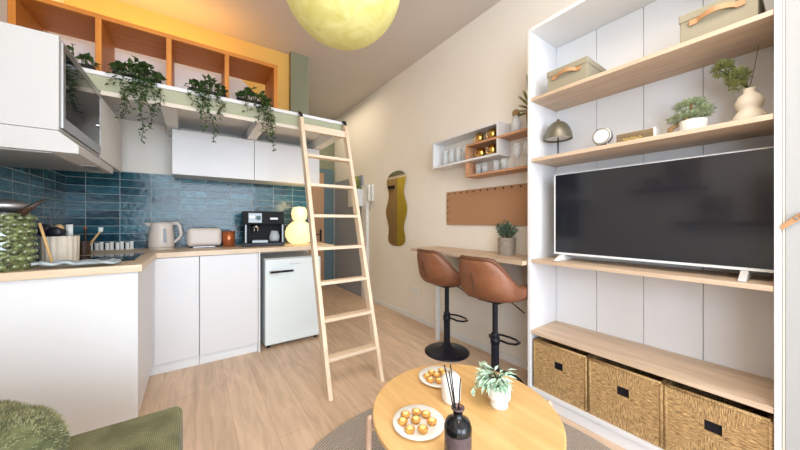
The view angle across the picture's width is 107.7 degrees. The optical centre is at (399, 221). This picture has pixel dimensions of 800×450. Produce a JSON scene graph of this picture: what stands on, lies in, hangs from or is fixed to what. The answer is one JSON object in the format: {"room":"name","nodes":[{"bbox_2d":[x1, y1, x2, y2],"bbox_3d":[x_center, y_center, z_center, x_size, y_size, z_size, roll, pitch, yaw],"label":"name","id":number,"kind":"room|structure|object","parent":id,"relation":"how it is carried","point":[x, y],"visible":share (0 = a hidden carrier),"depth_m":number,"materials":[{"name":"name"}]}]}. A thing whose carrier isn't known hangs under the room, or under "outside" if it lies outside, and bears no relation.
{"room":"studio apartment","nodes":[
{"label":"studio apartment","id":0,"kind":"room"},
{"bbox_2d":[0,0,63,32],"bbox_3d":[-0.632,-0.379,-0.719,0.100,3.157,7.550,0,0,-35],"label":"wall","id":1,"kind":"structure","parent":0,"point":[3,3],"depth_m":1.65,"materials":[{"name":"beige paint"}]},
{"bbox_2d":[0,166,64,256],"bbox_3d":[-2.336,-0.105,1.802,0.008,0.690,1.450,0,0,-35],"label":"tile backsplash","id":2,"kind":"structure","parent":1,"relation":"attached to","point":[29,185],"depth_m":1.99,"materials":[{"name":"blue tile"}]},
{"bbox_2d":[0,21,99,157],"bbox_3d":[-1.859,-0.614,1.455,0.387,0.418,0.678,0,0,-35],"label":"upper cabinet","id":3,"kind":"object","parent":1,"relation":"attached to","point":[29,58],"visible":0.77,"depth_m":1.24,"materials":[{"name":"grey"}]},
{"bbox_2d":[0,124,112,173],"bbox_3d":[-1.834,-0.354,1.472,0.448,0.098,0.678,0,0,-35],"label":"extractor hood","id":4,"kind":"object","parent":3,"relation":"attached to","point":[20,146],"visible":1,"depth_m":1.32,"materials":[{"name":"grey metal"}]},
{"bbox_2d":[60,42,100,154],"bbox_3d":[-1.846,-0.614,1.465,0.382,0.383,0.636,0,0,-35],"label":"microwave","id":5,"kind":"object","parent":3,"relation":"in","point":[80,100],"visible":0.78,"depth_m":1.49,"materials":[{"name":"glass"}]},
{"bbox_2d":[100,97,121,171],"bbox_3d":[-2.241,-0.603,2.002,0.390,0.395,0.648,0,0,-35],"label":"upper cabinet","id":6,"kind":"object","parent":1,"relation":"attached to","point":[111,127],"visible":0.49,"depth_m":2.06,"materials":[{"name":"white"}]},
{"bbox_2d":[64,0,288,110],"bbox_3d":[-2.030,-1.454,2.909,1.780,1.007,0.006,0,0,-35],"label":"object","id":7,"kind":"structure","parent":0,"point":[116,9],"depth_m":2.92,"materials":[{"name":"paint"}]},
{"bbox_2d":[118,119,307,253],"bbox_3d":[-2.007,-0.379,2.990,2.110,3.157,0.100,0,0,-35],"label":"wall","id":8,"kind":"structure","parent":0,"point":[154,156],"depth_m":2.71,"materials":[{"name":"beige paint"}]},
{"bbox_2d":[65,171,307,249],"bbox_3d":[-1.936,-0.105,2.974,2.009,0.690,0.008,0,0,-35],"label":"tile backsplash","id":9,"kind":"structure","parent":8,"relation":"attached to","point":[121,203],"depth_m":2.73,"materials":[{"name":"blue tile"}]},
{"bbox_2d":[82,67,343,150],"bbox_3d":[-1.647,-0.879,2.595,2.043,0.146,0.956,0,0,-35],"label":"platform","id":10,"kind":"object","parent":8,"relation":"attached to","point":[177,112],"visible":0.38,"depth_m":2.42,"materials":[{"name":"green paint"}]},
{"bbox_2d":[67,44,100,69],"bbox_3d":[-1.992,-1.016,1.788,0.232,0.136,0.089,0,0,-35],"label":"trailing ivy","id":11,"kind":"object","parent":10,"relation":"on","point":[86,56],"visible":0.44,"depth_m":1.81,"materials":[{"name":"green plant"}]},
{"bbox_2d":[79,63,95,69],"bbox_3d":[-2.013,-0.970,1.806,0.180,0.035,0.034,0,0,-35],"label":"planter","id":12,"kind":"object","parent":10,"relation":"on","point":[86,65],"depth_m":1.83,"materials":[{"name":"black ceramic"}]},
{"bbox_2d":[105,55,166,143],"bbox_3d":[-1.738,-0.811,1.935,0.308,0.600,0.138,0,0,-35],"label":"trailing ivy","id":13,"kind":"object","parent":10,"relation":"on","point":[141,67],"visible":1,"depth_m":1.92,"materials":[{"name":"green plant"}]},
{"bbox_2d":[112,70,161,83],"bbox_3d":[-1.772,-0.970,1.976,0.250,0.035,0.034,0,0,-35],"label":"planter","id":14,"kind":"object","parent":10,"relation":"on","point":[113,71],"depth_m":1.95,"materials":[{"name":"black ceramic"}]},
{"bbox_2d":[7,0,277,107],"bbox_3d":[-1.757,-1.148,2.243,1.458,0.390,0.380,0,0,-35],"label":"shelf","id":15,"kind":"object","parent":10,"relation":"on","point":[108,33],"visible":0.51,"depth_m":2.09,"materials":[{"name":"brown wood"}]},
{"bbox_2d":[48,31,259,100],"bbox_3d":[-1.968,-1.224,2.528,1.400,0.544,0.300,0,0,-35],"label":"bed","id":16,"kind":"object","parent":10,"relation":"on","point":[183,73],"visible":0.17,"depth_m":2.42,"materials":[{"name":"white fabric"}]},
{"bbox_2d":[184,74,227,142],"bbox_3d":[-1.424,-0.836,2.155,0.286,0.513,0.139,0,0,-35],"label":"trailing ivy","id":17,"kind":"object","parent":10,"relation":"on","point":[221,92],"visible":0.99,"depth_m":2.15,"materials":[{"name":"green plant"}]},
{"bbox_2d":[188,87,226,97],"bbox_3d":[-1.448,-0.970,2.203,0.240,0.035,0.034,0,0,-35],"label":"planter","id":18,"kind":"object","parent":10,"relation":"on","point":[224,93],"depth_m":2.21,"materials":[{"name":"black ceramic"}]},
{"bbox_2d":[237,97,265,105],"bbox_3d":[-1.199,-0.970,2.378,0.230,0.035,0.034,0,0,-35],"label":"planter","id":19,"kind":"object","parent":10,"relation":"on","point":[238,98],"depth_m":2.35,"materials":[{"name":"black ceramic"}]},
{"bbox_2d":[235,87,276,150],"bbox_3d":[-1.158,-0.829,2.345,0.308,0.517,0.135,0,0,-35],"label":"trailing ivy","id":20,"kind":"object","parent":10,"relation":"on","point":[247,91],"visible":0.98,"depth_m":2.35,"materials":[{"name":"green plant"}]},
{"bbox_2d":[172,129,253,182],"bbox_3d":[-1.809,-0.613,2.853,0.644,0.391,0.349,0,0,-35],"label":"upper cabinet","id":21,"kind":"object","parent":8,"relation":"attached to","point":[195,156],"visible":0.96,"depth_m":2.70,"materials":[{"name":"white paint"}]},
{"bbox_2d":[250,141,318,186],"bbox_3d":[-1.274,-0.613,3.229,0.660,0.391,0.349,0,0,-35],"label":"upper cabinet","id":22,"kind":"object","parent":8,"relation":"attached to","point":[283,166],"visible":0.68,"depth_m":3.06,"materials":[{"name":"white paint"}]},
{"bbox_2d":[289,52,307,114],"bbox_3d":[-1.195,-1.454,3.443,0.200,1.007,0.090,0,0,-35],"label":"wall","id":23,"kind":"structure","parent":0,"point":[298,63],"depth_m":3.40,"materials":[{"name":"green paint"}]},
{"bbox_2d":[118,0,500,119],"bbox_3d":[0.156,-1.982,0.934,3.290,0.050,9.550,0,0,-35],"label":"ceiling","id":24,"kind":"structure","parent":0,"point":[338,80],"depth_m":3.05,"materials":[{"name":"paint"}]},
{"bbox_2d":[286,0,399,49],"bbox_3d":[-0.277,-1.415,1.412,0.570,1.081,0.570,0,0,-35],"label":"pendant lamp","id":25,"kind":"object","parent":24,"relation":"hanging from","point":[337,24],"visible":1,"depth_m":1.34,"materials":[{"name":"yellow paper"}]},
{"bbox_2d":[319,142,334,278],"bbox_3d":[-1.777,-0.379,5.351,1.180,3.157,0.100,0,0,-35],"label":"wall","id":26,"kind":"structure","parent":0,"point":[329,150],"depth_m":5.61,"materials":[{"name":"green paint"}]},
{"bbox_2d":[308,173,323,285],"bbox_3d":[-1.701,0.140,5.282,0.685,2.120,0.099,0,0,-35],"label":"door","id":27,"kind":"structure","parent":26,"relation":"in","point":[317,192],"depth_m":5.44,"materials":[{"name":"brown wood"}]},
{"bbox_2d":[319,168,332,285],"bbox_3d":[-1.666,0.100,5.337,0.925,2.200,0.050,0,0,-35],"label":"trim","id":28,"kind":"structure","parent":26,"relation":"attached to","point":[328,173],"depth_m":5.53,"materials":[{"name":"teal paint"}]},
{"bbox_2d":[138,284,625,449],"bbox_3d":[0.156,1.225,0.934,3.290,0.050,9.550,0,0,-35],"label":"floor","id":29,"kind":"structure","parent":0,"point":[272,398],"depth_m":2.17,"materials":[{"name":"brown wood"}]},
{"bbox_2d":[0,262,152,435],"bbox_3d":[-2.120,0.741,2.025,0.613,0.918,1.330,0,0,-35],"label":"base cabinet","id":30,"kind":"object","parent":29,"relation":"on","point":[81,347],"visible":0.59,"depth_m":1.52,"materials":[{"name":"white paint"}]},
{"bbox_2d":[0,242,333,281],"bbox_3d":[-1.515,0.260,2.438,2.079,0.040,1.351,0,0,-35],"label":"countertop","id":31,"kind":"structure","parent":30,"relation":"on","point":[138,265],"depth_m":1.92,"materials":[{"name":"brown wood"}]},
{"bbox_2d":[0,213,37,271],"bbox_3d":[-1.964,0.097,1.449,0.211,0.285,0.213,0,0,-35],"label":"jar","id":32,"kind":"object","parent":31,"relation":"on","point":[17,252],"visible":0.99,"depth_m":1.43,"materials":[{"name":"green ceramic"}]},
{"bbox_2d":[0,199,28,212],"bbox_3d":[-1.973,0.052,1.444,0.196,0.336,0.153,0,0,-35],"label":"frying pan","id":33,"kind":"object","parent":32,"relation":"in","point":[6,205],"visible":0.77,"depth_m":1.43,"materials":[{"name":"silver metal"}]},
{"bbox_2d":[12,198,46,215],"bbox_3d":[-1.885,0.043,1.457,0.151,0.335,0.051,0,0,-35],"label":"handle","id":34,"kind":"object","parent":32,"relation":"in","point":[24,211],"visible":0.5,"depth_m":1.47,"materials":[{"name":"brown wood"}]},
{"bbox_2d":[38,223,54,267],"bbox_3d":[-1.847,0.122,1.526,0.061,0.237,0.012,0,0,-35],"label":"wooden stick","id":35,"kind":"object","parent":31,"relation":"on","point":[39,224],"visible":1,"depth_m":1.52,"materials":[{"name":"brown wood"}]},
{"bbox_2d":[31,258,121,266],"bbox_3d":[-1.731,0.217,1.578,0.340,0.032,0.170,0,0,-35],"label":"tea towel","id":36,"kind":"object","parent":31,"relation":"on","point":[113,260],"visible":1,"depth_m":1.54,"materials":[{"name":"white fabric"}]},
{"bbox_2d":[79,241,90,254],"bbox_3d":[-2.314,0.190,2.139,0.070,0.100,0.070,0,0,-35],"label":"jar","id":37,"kind":"object","parent":31,"relation":"on","point":[85,247],"visible":0.7,"depth_m":2.12,"materials":[{"name":"brown glass"}]},
{"bbox_2d":[90,227,102,244],"bbox_3d":[-2.270,0.134,2.159,0.117,0.189,0.029,0,0,-20],"label":"dish brush","id":38,"kind":"object","parent":37,"relation":"in","point":[100,229],"visible":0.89,"depth_m":2.16,"materials":[{"name":"brown wood"}]},
{"bbox_2d":[33,253,144,265],"bbox_3d":[-2.006,0.236,1.866,0.520,0.007,0.480,0,0,-35],"label":"cooktop","id":39,"kind":"object","parent":31,"relation":"in","point":[124,257],"visible":0.43,"depth_m":1.93,"materials":[{"name":"black glass"}]},
{"bbox_2d":[39,235,79,260],"bbox_3d":[-2.018,0.158,1.735,0.159,0.150,0.157,0,0,-35],"label":"utensil holder","id":40,"kind":"object","parent":39,"relation":"on","point":[61,247],"visible":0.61,"depth_m":1.69,"materials":[{"name":"beige ceramic"}]},
{"bbox_2d":[37,224,49,236],"bbox_3d":[-2.048,0.116,1.704,0.095,0.211,0.021,0,0,-40],"label":"spatula","id":41,"kind":"object","parent":40,"relation":"in","point":[45,226],"visible":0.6,"depth_m":1.69,"materials":[{"name":"black metal"}]},
{"bbox_2d":[45,227,62,236],"bbox_3d":[-2.014,0.124,1.702,0.070,0.193,0.022,0,0,-44],"label":"spatula","id":42,"kind":"object","parent":40,"relation":"in","point":[52,231],"visible":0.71,"depth_m":1.70,"materials":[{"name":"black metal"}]},
{"bbox_2d":[66,224,72,235],"bbox_3d":[-2.008,0.117,1.773,0.028,0.205,0.018,0,0,-35],"label":"scraper","id":43,"kind":"object","parent":40,"relation":"in","point":[69,227],"visible":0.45,"depth_m":1.77,"materials":[{"name":"white plastic"}]},
{"bbox_2d":[145,222,182,249],"bbox_3d":[-2.124,0.118,2.621,0.229,0.243,0.192,0,0,14],"label":"kettle","id":44,"kind":"object","parent":31,"relation":"on","point":[161,235],"visible":0.99,"depth_m":2.56,"materials":[{"name":"beige plastic"}]},
{"bbox_2d":[187,227,221,247],"bbox_3d":[-1.873,0.146,2.799,0.274,0.186,0.175,0,0,-35],"label":"toaster","id":45,"kind":"object","parent":31,"relation":"on","point":[207,236],"visible":0.99,"depth_m":2.73,"materials":[{"name":"beige plastic"}]},
{"bbox_2d":[222,231,234,246],"bbox_3d":[-1.685,0.165,2.873,0.113,0.150,0.113,0,0,-35],"label":"copper mug","id":46,"kind":"object","parent":31,"relation":"on","point":[228,237],"visible":0.99,"depth_m":2.83,"materials":[{"name":"orange metal"}]},
{"bbox_2d":[242,211,283,246],"bbox_3d":[-1.405,0.067,3.009,0.380,0.345,0.341,0,0,-25],"label":"coffee machine","id":47,"kind":"object","parent":31,"relation":"on","point":[260,228],"visible":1,"depth_m":2.94,"materials":[{"name":"black plastic"}]},
{"bbox_2d":[252,239,267,242],"bbox_3d":[-1.399,0.191,2.927,0.140,0.026,0.155,0,0,-25],"label":"drip tray","id":48,"kind":"object","parent":47,"relation":"on","point":[253,240],"depth_m":2.86,"materials":[{"name":"grey metal"}]},
{"bbox_2d":[242,241,283,246],"bbox_3d":[-1.377,0.222,2.950,0.380,0.035,0.149,0,0,-25],"label":"tray","id":49,"kind":"object","parent":47,"relation":"on","point":[245,243],"depth_m":2.88,"materials":[{"name":"black metal"}]},
{"bbox_2d":[285,207,309,243],"bbox_3d":[-1.129,0.034,3.276,0.300,0.412,0.300,0,0,-35],"label":"table lamp","id":50,"kind":"object","parent":31,"relation":"on","point":[297,232],"visible":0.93,"depth_m":3.19,"materials":[{"name":"yellow glass"}]},
{"bbox_2d":[65,406,182,449],"bbox_3d":[-0.828,0.870,0.387,0.830,0.660,1.385,0,0,-35],"label":"sofa","id":51,"kind":"object","parent":29,"relation":"on","point":[163,429],"visible":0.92,"depth_m":1.01,"materials":[{"name":"green fabric"}]},
{"bbox_2d":[0,399,71,449],"bbox_3d":[-1.125,0.608,0.706,0.379,0.220,0.378,0,0,10],"label":"cushion","id":52,"kind":"object","parent":51,"relation":"on","point":[22,427],"visible":1,"depth_m":0.78,"materials":[{"name":"green fur"}]},
{"bbox_2d":[150,256,198,375],"bbox_3d":[-1.974,0.741,2.582,0.321,0.918,0.595,0,0,-35],"label":"base cabinet","id":53,"kind":"object","parent":29,"relation":"on","point":[175,279],"visible":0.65,"depth_m":2.34,"materials":[{"name":"white paint"}]},
{"bbox_2d":[199,253,259,363],"bbox_3d":[-1.651,0.741,2.809,0.463,0.918,0.595,0,0,-35],"label":"base cabinet","id":54,"kind":"object","parent":29,"relation":"on","point":[229,284],"visible":0.86,"depth_m":2.56,"materials":[{"name":"white paint"}]},
{"bbox_2d":[260,251,320,347],"bbox_3d":[-1.190,0.775,3.092,0.535,0.850,0.601,0,0,-35],"label":"fridge","id":55,"kind":"object","parent":29,"relation":"on","point":[288,308],"visible":0.89,"depth_m":2.86,"materials":[{"name":"white"}]},
{"bbox_2d":[298,111,383,401],"bbox_3d":[-0.505,0.116,2.373,0.437,2.168,0.732,0,0,-35],"label":"ladder","id":56,"kind":"object","parent":29,"relation":"on","point":[326,359],"visible":1,"depth_m":2.31,"materials":[{"name":"brown wood"}]},
{"bbox_2d":[417,248,469,361],"bbox_3d":[0.412,0.721,2.692,0.524,0.959,0.500,0,0,-31],"label":"bar stool","id":57,"kind":"object","parent":29,"relation":"on","point":[434,268],"visible":0.88,"depth_m":2.57,"materials":[{"name":"leather"}]},
{"bbox_2d":[311,408,611,449],"bbox_3d":[0.320,1.193,1.153,1.750,0.012,1.750,0,0,-35],"label":"round rug","id":58,"kind":"object","parent":29,"relation":"on","point":[350,435],"visible":0.3,"depth_m":1.60,"materials":[{"name":"carpet"}]},
{"bbox_2d":[365,363,565,449],"bbox_3d":[0.266,0.984,1.231,0.758,0.407,0.758,0,0,-35],"label":"coffee table","id":59,"kind":"object","parent":58,"relation":"on","point":[529,421],"visible":0.74,"depth_m":1.18,"materials":[{"name":"brown wood"}]},
{"bbox_2d":[393,404,444,440],"bbox_3d":[0.071,0.771,1.122,0.200,0.017,0.200,0,0,-35],"label":"dinner plate","id":60,"kind":"object","parent":59,"relation":"on","point":[432,432],"visible":0.72,"depth_m":1.11,"materials":[{"name":"white ceramic"}]},
{"bbox_2d":[398,417,407,426],"bbox_3d":[0.011,0.763,1.119,0.040,0.022,0.040,0,0,-16],"label":"cake","id":61,"kind":"object","parent":60,"relation":"on","point":[402,421],"visible":1,"depth_m":1.11,"materials":[{"name":"orange food"}]},
{"bbox_2d":[401,410,409,418],"bbox_3d":[0.022,0.763,1.159,0.040,0.022,0.040,0,0,-35],"label":"cake","id":62,"kind":"object","parent":60,"relation":"on","point":[405,413],"visible":0.96,"depth_m":1.15,"materials":[{"name":"orange food"}]},
{"bbox_2d":[404,425,414,434],"bbox_3d":[0.036,0.763,1.076,0.040,0.022,0.040,0,0,27],"label":"cake","id":63,"kind":"object","parent":60,"relation":"on","point":[409,429],"visible":1,"depth_m":1.07,"materials":[{"name":"orange food"}]},
{"bbox_2d":[411,415,420,424],"bbox_3d":[0.061,0.763,1.129,0.040,0.022,0.040,0,0,13],"label":"cake","id":64,"kind":"object","parent":60,"relation":"on","point":[415,419],"visible":1,"depth_m":1.12,"materials":[{"name":"orange food"}]},
{"bbox_2d":[412,408,420,415],"bbox_3d":[0.066,0.763,1.175,0.040,0.022,0.040,0,0,-31],"label":"cake","id":65,"kind":"object","parent":60,"relation":"on","point":[415,411],"visible":0.98,"depth_m":1.17,"materials":[{"name":"orange food"}]},
{"bbox_2d":[418,424,427,433],"bbox_3d":[0.084,0.763,1.078,0.040,0.022,0.040,0,0,38],"label":"cake","id":66,"kind":"object","parent":60,"relation":"on","point":[422,428],"visible":1,"depth_m":1.07,"materials":[{"name":"orange food"}]},
{"bbox_2d":[421,410,430,418],"bbox_3d":[0.103,0.763,1.161,0.040,0.022,0.040,0,0,6],"label":"cake","id":67,"kind":"object","parent":60,"relation":"on","point":[425,414],"visible":1,"depth_m":1.15,"materials":[{"name":"orange food"}]},
{"bbox_2d":[427,417,436,426],"bbox_3d":[0.122,0.763,1.119,0.040,0.022,0.040,0,0,-24],"label":"cake","id":68,"kind":"object","parent":60,"relation":"on","point":[431,421],"visible":1,"depth_m":1.11,"materials":[{"name":"orange food"}]},
{"bbox_2d":[419,366,455,387],"bbox_3d":[0.193,0.771,1.449,0.200,0.017,0.200,0,0,-35],"label":"dinner plate","id":69,"kind":"object","parent":59,"relation":"on","point":[435,368],"visible":0.45,"depth_m":1.47,"materials":[{"name":"white ceramic"}]},
{"bbox_2d":[423,373,430,379],"bbox_3d":[0.135,0.763,1.449,0.040,0.022,0.040,0,0,33],"label":"cake","id":70,"kind":"object","parent":69,"relation":"on","point":[426,375],"visible":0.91,"depth_m":1.44,"materials":[{"name":"orange food"}]},
{"bbox_2d":[427,377,434,382],"bbox_3d":[0.148,0.763,1.414,0.040,0.022,0.040,0,0,-45],"label":"cake","id":71,"kind":"object","parent":69,"relation":"on","point":[429,379],"visible":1,"depth_m":1.40,"materials":[{"name":"orange food"}]},
{"bbox_2d":[433,372,439,377],"bbox_3d":[0.183,0.763,1.459,0.040,0.022,0.040,0,0,-13],"label":"cake","id":72,"kind":"object","parent":69,"relation":"on","point":[435,374],"visible":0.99,"depth_m":1.45,"materials":[{"name":"orange food"}]},
{"bbox_2d":[441,371,460,405],"bbox_3d":[0.223,0.713,1.275,0.086,0.132,0.086,0,0,-35],"label":"candle","id":73,"kind":"object","parent":59,"relation":"on","point":[446,398],"visible":0.66,"depth_m":1.24,"materials":[{"name":"white wax"}]},
{"bbox_2d":[444,364,471,449],"bbox_3d":[0.184,0.622,0.930,0.087,0.315,0.087,0,0,-35],"label":"reed diffuser","id":74,"kind":"object","parent":59,"relation":"on","point":[457,426],"visible":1,"depth_m":0.91,"materials":[{"name":"black glass"}]},
{"bbox_2d":[471,361,516,410],"bbox_3d":[0.399,0.702,1.250,0.189,0.155,0.210,0,0,26],"label":"potted plant","id":75,"kind":"object","parent":59,"relation":"on","point":[498,387],"visible":1,"depth_m":1.21,"materials":[{"name":"green plant"}]},
{"bbox_2d":[411,246,527,340],"bbox_3d":[0.630,0.734,2.599,0.397,0.933,1.250,0,0,-35],"label":"bar table","id":76,"kind":"object","parent":29,"relation":"on","point":[517,259],"visible":0.53,"depth_m":2.57,"materials":[{"name":"brown wood"}]},
{"bbox_2d":[495,220,518,255],"bbox_3d":[0.879,0.126,2.381,0.167,0.282,0.235,0,0,-35],"label":"potted plant","id":77,"kind":"object","parent":76,"relation":"on","point":[506,246],"visible":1,"depth_m":2.33,"materials":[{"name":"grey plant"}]},
{"bbox_2d":[459,255,527,383],"bbox_3d":[0.693,0.721,2.178,0.524,0.959,0.500,0,0,-37],"label":"bar stool","id":78,"kind":"object","parent":29,"relation":"on","point":[484,279],"visible":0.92,"depth_m":2.00,"materials":[{"name":"brown leather"}]},
{"bbox_2d":[528,0,782,449],"bbox_3d":[1.315,-0.055,1.660,0.357,2.510,1.056,0,0,-35],"label":"bookcase","id":79,"kind":"object","parent":29,"relation":"on","point":[645,316],"visible":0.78,"depth_m":1.67,"materials":[{"name":"white paint"}]},
{"bbox_2d":[544,119,572,153],"bbox_3d":[1.080,-0.565,1.995,0.174,0.273,0.174,0,0,-35],"label":"mushroom lamp","id":80,"kind":"object","parent":79,"relation":"on","point":[558,131],"visible":0.85,"depth_m":1.95,"materials":[{"name":"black metal"}]},
{"bbox_2d":[546,136,570,140],"bbox_3d":[1.080,-0.577,1.995,0.156,0.004,0.156,0,0,-35],"label":"diffuser","id":81,"kind":"object","parent":80,"relation":"attached to","point":[548,138],"depth_m":2.00,"materials":[{"name":"white glass"}]},
{"bbox_2d":[533,337,593,411],"bbox_3d":[1.116,0.947,1.922,0.304,0.325,0.331,0,0,-35],"label":"storage basket","id":82,"kind":"object","parent":79,"relation":"on","point":[560,370],"visible":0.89,"depth_m":1.83,"materials":[{"name":"brown wicker"}]},
{"bbox_2d":[547,56,605,91],"bbox_3d":[1.138,-0.909,1.892,0.303,0.142,0.244,0,0,-35],"label":"storage box","id":83,"kind":"object","parent":79,"relation":"on","point":[585,67],"visible":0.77,"depth_m":1.80,"materials":[{"name":"beige fabric"}]},
{"bbox_2d":[592,128,612,145],"bbox_3d":[1.189,-0.489,1.717,0.040,0.124,0.100,0,0,-35],"label":"desk clock","id":84,"kind":"object","parent":79,"relation":"on","point":[602,136],"visible":0.98,"depth_m":1.70,"materials":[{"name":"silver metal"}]},
{"bbox_2d":[588,355,667,448],"bbox_3d":[1.310,0.947,1.646,0.304,0.325,0.331,0,0,-35],"label":"storage basket","id":85,"kind":"object","parent":79,"relation":"on","point":[630,399],"visible":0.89,"depth_m":1.55,"materials":[{"name":"brown wicker"}]},
{"bbox_2d":[616,127,658,142],"bbox_3d":[1.315,-0.465,1.621,0.055,0.072,0.175,0,0,-35],"label":"block","id":86,"kind":"object","parent":79,"relation":"on","point":[653,131],"visible":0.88,"depth_m":1.60,"materials":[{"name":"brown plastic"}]},
{"bbox_2d":[554,146,773,281],"bbox_3d":[1.310,-0.032,1.597,0.200,0.567,0.912,0,0,-35],"label":"television","id":87,"kind":"object","parent":79,"relation":"on","point":[714,210],"visible":0.88,"depth_m":1.46,"materials":[{"name":"black"}]},
{"bbox_2d":[665,96,715,132],"bbox_3d":[1.452,-0.526,1.466,0.131,0.194,0.190,0,0,-35],"label":"potted plant","id":88,"kind":"object","parent":79,"relation":"on","point":[687,122],"visible":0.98,"depth_m":1.44,"materials":[{"name":"green plant"}]},
{"bbox_2d":[664,379,773,449],"bbox_3d":[1.501,0.947,1.373,0.304,0.325,0.331,0,0,-35],"label":"storage basket","id":89,"kind":"object","parent":79,"relation":"on","point":[694,418],"visible":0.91,"depth_m":1.31,"materials":[{"name":"brown wicker"}]},
{"bbox_2d":[679,0,765,42],"bbox_3d":[1.506,-0.909,1.369,0.303,0.142,0.244,0,0,-35],"label":"storage box","id":90,"kind":"object","parent":79,"relation":"on","point":[716,15],"visible":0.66,"depth_m":1.29,"materials":[{"name":"beige fabric"}]},
{"bbox_2d":[708,45,767,120],"bbox_3d":[1.540,-0.598,1.338,0.108,0.340,0.182,0,0,-35],"label":"vase","id":91,"kind":"object","parent":79,"relation":"on","point":[749,104],"visible":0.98,"depth_m":1.31,"materials":[{"name":"beige ceramic"}]},
{"bbox_2d":[780,0,799,449],"bbox_3d":[1.901,-0.100,0.815,0.368,2.600,1.009,0,0,-35],"label":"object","id":92,"kind":"object","parent":29,"relation":"on","point":[790,226],"visible":1,"depth_m":1.11,"materials":[{"name":"grey"}]},
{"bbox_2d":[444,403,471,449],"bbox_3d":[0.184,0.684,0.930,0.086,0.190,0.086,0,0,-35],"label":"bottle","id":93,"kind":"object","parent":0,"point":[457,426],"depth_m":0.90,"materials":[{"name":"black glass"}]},
{"bbox_2d":[335,0,703,361],"bbox_3d":[1.433,-0.379,1.892,0.100,3.157,9.450,0,0,-35],"label":"wall","id":94,"kind":"structure","parent":0,"point":[475,78],"depth_m":3.13,"materials":[{"name":"beige paint"}]},
{"bbox_2d":[334,175,363,296],"bbox_3d":[-0.927,0.225,5.138,0.034,1.950,1.155,0,0,-35],"label":"door","id":95,"kind":"structure","parent":94,"relation":"in","point":[347,263],"depth_m":5.17,"materials":[{"name":"grey paint"}]},
{"bbox_2d":[348,177,362,206],"bbox_3d":[-0.722,-0.504,4.733,0.209,0.508,0.338,0,0,-35],"label":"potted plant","id":96,"kind":"object","parent":94,"relation":"attached to","point":[359,191],"visible":0.41,"depth_m":4.63,"materials":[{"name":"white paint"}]},
{"bbox_2d":[361,185,368,298],"bbox_3d":[-0.552,0.310,4.598,0.040,1.780,0.160,0,0,-35],"label":"trim","id":97,"kind":"structure","parent":94,"relation":"attached to","point":[365,208],"depth_m":4.54,"materials":[{"name":"white"}]},
{"bbox_2d":[368,184,373,210],"bbox_3d":[-0.453,-0.368,4.423,0.076,0.404,0.100,0,0,-35],"label":"intercom","id":98,"kind":"object","parent":94,"relation":"attached to","point":[370,187],"visible":1,"depth_m":4.40,"materials":[{"name":"white plastic"}]},
{"bbox_2d":[386,171,407,245],"bbox_3d":[-0.045,-0.180,3.897,0.016,1.000,0.499,0,0,-35],"label":"mirror","id":99,"kind":"object","parent":94,"relation":"attached to","point":[397,206],"visible":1,"depth_m":3.87,"materials":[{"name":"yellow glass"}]},
{"bbox_2d":[411,285,418,293],"bbox_3d":[0.178,0.830,3.583,0.009,0.080,0.150,0,0,-35],"label":"wall socket","id":100,"kind":"object","parent":94,"relation":"attached to","point":[414,289],"visible":1,"depth_m":3.57,"materials":[{"name":"white plastic"}]},
{"bbox_2d":[372,297,527,369],"bbox_3d":[0.334,1.170,3.360,0.012,0.060,2.845,0,0,-35],"label":"baseboard","id":101,"kind":"structure","parent":94,"relation":"attached to","point":[518,362],"depth_m":2.93,"materials":[{"name":"white"}]},
{"bbox_2d":[432,121,527,178],"bbox_3d":[0.747,-0.622,2.634,0.169,0.423,1.174,0,0,-35],"label":"wall shelf","id":102,"kind":"object","parent":94,"relation":"attached to","point":[503,138],"visible":0.9,"depth_m":2.61,"materials":[{"name":"white paint"}]},
{"bbox_2d":[474,133,483,141],"bbox_3d":[0.722,-0.753,2.649,0.074,0.085,0.091,0,0,-15],"label":"mug","id":103,"kind":"object","parent":102,"relation":"on","point":[479,136],"visible":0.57,"depth_m":2.61,"materials":[{"name":"gold metal"}]},
{"bbox_2d":[475,148,485,156],"bbox_3d":[0.731,-0.616,2.637,0.074,0.085,0.091,0,0,-15],"label":"mug","id":104,"kind":"object","parent":102,"relation":"on","point":[480,151],"visible":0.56,"depth_m":2.60,"materials":[{"name":"gold metal"}]},
{"bbox_2d":[486,144,495,153],"bbox_3d":[0.797,-0.616,2.524,0.074,0.085,0.091,0,0,-15],"label":"mug","id":105,"kind":"object","parent":102,"relation":"on","point":[492,148],"visible":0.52,"depth_m":2.49,"materials":[{"name":"gold metal"}]},
{"bbox_2d":[486,128,495,137],"bbox_3d":[0.797,-0.753,2.524,0.074,0.085,0.091,0,0,-15],"label":"mug","id":106,"kind":"object","parent":102,"relation":"on","point":[492,132],"visible":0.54,"depth_m":2.49,"materials":[{"name":"gold metal"}]},
{"bbox_2d":[512,109,519,116],"bbox_3d":[0.936,-0.809,2.356,0.084,0.198,0.084,0,0,-35],"label":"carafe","id":107,"kind":"object","parent":102,"relation":"on","point":[515,113],"visible":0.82,"depth_m":2.34,"materials":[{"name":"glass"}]},
{"bbox_2d":[517,75,527,125],"bbox_3d":[0.990,-0.938,2.248,0.188,0.455,0.212,0,0,19],"label":"potted plant","id":108,"kind":"object","parent":102,"relation":"on","point":[524,92],"visible":0.27,"depth_m":2.27,"materials":[{"name":"green plant"}]},
{"bbox_2d":[447,183,527,225],"bbox_3d":[0.820,-0.142,2.659,0.021,0.345,1.120,0,0,-35],"label":"pinboard","id":109,"kind":"object","parent":94,"relation":"attached to","point":[491,205],"visible":0.87,"depth_m":2.66,"materials":[{"name":"brown"}]},
{"bbox_2d":[679,117,707,130],"bbox_3d":[1.459,-0.466,1.454,0.105,0.075,0.105,0,0,-35],"label":"pot","id":110,"kind":"object","parent":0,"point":[686,123],"depth_m":1.42,"materials":[{"name":"white ceramic"}]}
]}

